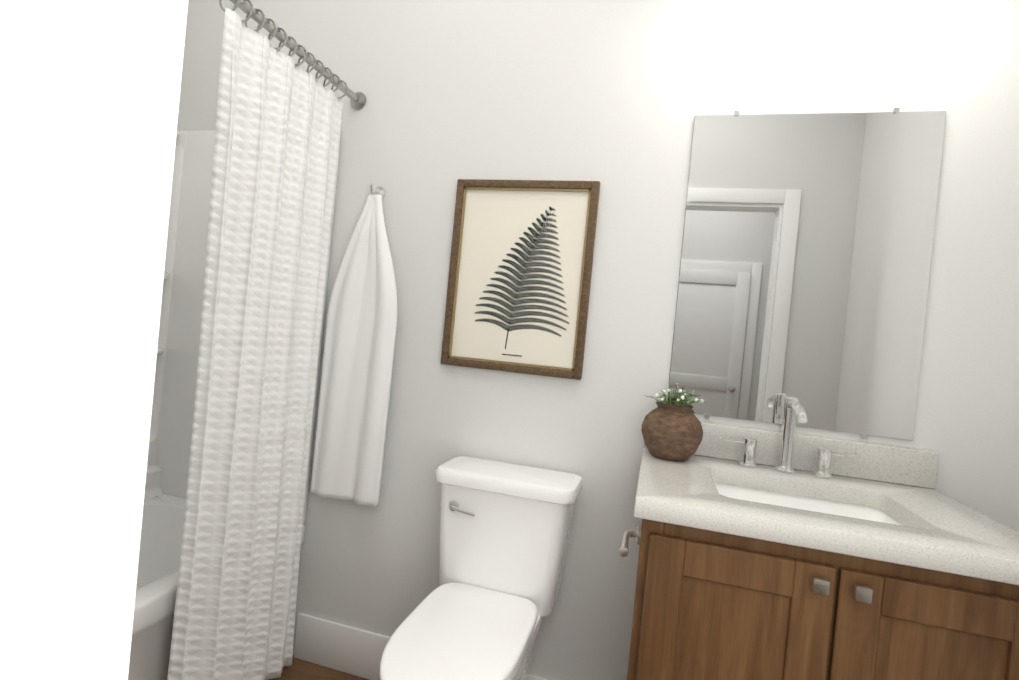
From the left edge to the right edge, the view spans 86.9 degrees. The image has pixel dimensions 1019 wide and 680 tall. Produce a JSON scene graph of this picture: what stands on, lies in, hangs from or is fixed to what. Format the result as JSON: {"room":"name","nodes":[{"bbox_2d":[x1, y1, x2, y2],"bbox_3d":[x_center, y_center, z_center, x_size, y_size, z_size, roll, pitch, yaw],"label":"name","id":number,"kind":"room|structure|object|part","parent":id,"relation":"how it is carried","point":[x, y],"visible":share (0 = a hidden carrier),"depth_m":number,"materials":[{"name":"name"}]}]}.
{"room":"bathroom","nodes":[
{"label":"bathroom","id":0,"kind":"room"},
{"bbox_2d":[0,0,187,679],"bbox_3d":[0.211,0.170,0.028,0.950,2.235,0.152,6,0,15],"label":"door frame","id":1,"kind":"structure","parent":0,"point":[89,98],"depth_m":0.16,"materials":[{"name":"white paint"}]},
{"bbox_2d":[268,655,368,679],"bbox_3d":[-0.091,1.316,-0.096,4.320,0.100,3.920,6,0,15],"label":"floor","id":2,"kind":"structure","parent":0,"point":[299,669],"depth_m":1.92,"materials":[{"name":"brown wood"}]},
{"bbox_2d":[128,130,341,679],"bbox_3d":[-1.266,0.073,1.424,0.778,2.128,1.416,6,0,15],"label":"bathtub surround","id":3,"kind":"object","parent":2,"relation":"on","point":[171,426],"visible":0.08,"depth_m":2.15,"materials":[{"name":"white tile"}]},
{"bbox_2d":[379,456,582,679],"bbox_3d":[-0.103,0.825,1.428,0.436,0.849,0.741,6,0,15],"label":"toilet","id":4,"kind":"object","parent":2,"relation":"on","point":[484,607],"visible":1,"depth_m":1.55,"materials":[{"name":"white ceramic"}]},
{"bbox_3d":[-0.121,0.750,1.337,0.316,0.042,0.554,6,0,15],"label":"seat","id":5,"kind":"part","parent":4,"relation":"part of","materials":[{"name":"white plastic"}]},
{"bbox_3d":[-0.141,0.498,1.593,0.092,0.032,0.029,6,0,15],"label":"handle","id":6,"kind":"part","parent":4,"relation":"part of","materials":[{"name":"silver metal"}]},
{"bbox_2d":[618,396,1018,679],"bbox_3d":[0.664,0.737,1.298,0.801,1.170,0.606,6,0,15],"label":"bathroom vanity","id":7,"kind":"object","parent":2,"relation":"on","point":[787,553],"visible":1,"depth_m":1.08,"materials":[{"name":"brown wood"}]},
{"bbox_2d":[633,415,1018,599],"bbox_3d":[0.715,0.337,1.296,0.776,0.143,0.598,6,0,15],"label":"countertop","id":8,"kind":"structure","parent":7,"relation":"on","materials":[{"name":"stone"}]},
{"bbox_2d":[641,389,704,460],"bbox_3d":[0.468,0.238,1.546,0.177,0.202,0.185,6,0,15],"label":"vase","id":9,"kind":"object","parent":8,"relation":"on","point":[671,430],"visible":1,"depth_m":1.50,"materials":[{"name":"brown ceramic"}]},
{"bbox_2d":[718,396,860,479],"bbox_3d":[0.767,0.263,1.456,0.360,0.210,0.179,6,0,15],"label":"faucet","id":10,"kind":"object","parent":8,"relation":"on","point":[747,467],"depth_m":1.49,"materials":[{"name":"silver metal"}]},
{"bbox_2d":[177,0,1018,679],"bbox_3d":[-0.209,-0.262,1.044,3.190,3.000,1.840,6,0,15],"label":"wall","id":11,"kind":"structure","parent":0,"point":[613,96],"depth_m":1.73,"materials":[{"name":"paint"}]},
{"bbox_2d":[167,0,365,679],"bbox_3d":[-0.831,0.106,1.303,0.098,2.068,1.419,6,0,15],"label":"shower curtain","id":12,"kind":"object","parent":11,"relation":"attached to","point":[277,135],"visible":1,"depth_m":1.59,"materials":[{"name":"white fabric"}]},
{"bbox_2d":[310,183,396,506],"bbox_3d":[-0.518,0.011,1.917,0.278,1.118,0.072,6,0,15],"label":"towel","id":13,"kind":"object","parent":11,"relation":"attached to","point":[357,368],"visible":0.98,"depth_m":1.88,"materials":[{"name":"white fabric"}]},
{"bbox_2d":[294,613,549,679],"bbox_3d":[-0.222,1.154,1.845,1.192,0.165,0.014,6,0,15],"label":"baseboard","id":14,"kind":"structure","parent":11,"relation":"attached to","point":[355,651],"depth_m":1.92,"materials":[{"name":"white wood"}]},
{"bbox_2d":[441,179,599,379],"bbox_3d":[0.028,-0.212,1.796,0.488,0.640,0.022,6,0,15],"label":"framed picture","id":15,"kind":"object","parent":11,"relation":"attached to","point":[520,275],"visible":1,"depth_m":1.79,"materials":[{"name":"beige paper"}]},
{"bbox_2d":[474,206,569,356],"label":"print","id":16,"kind":"object","parent":15,"relation":"attached to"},
{"bbox_2d":[667,111,945,439],"bbox_3d":[0.846,-0.207,1.578,0.660,0.915,0.006,6,0,15],"label":"wall mirror","id":17,"kind":"object","parent":11,"relation":"attached to","point":[806,257],"visible":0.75,"depth_m":1.57,"materials":[{"name":"clear glass"}]},
{"bbox_2d":[704,107,899,438],"bbox_3d":[0.846,-0.207,1.576,0.436,0.939,0.009,6,0,15],"label":"clips","id":18,"kind":"object","parent":17,"relation":"attached to","point":[896,110],"visible":1,"depth_m":1.52,"materials":[{"name":"silver metal"}]}
]}

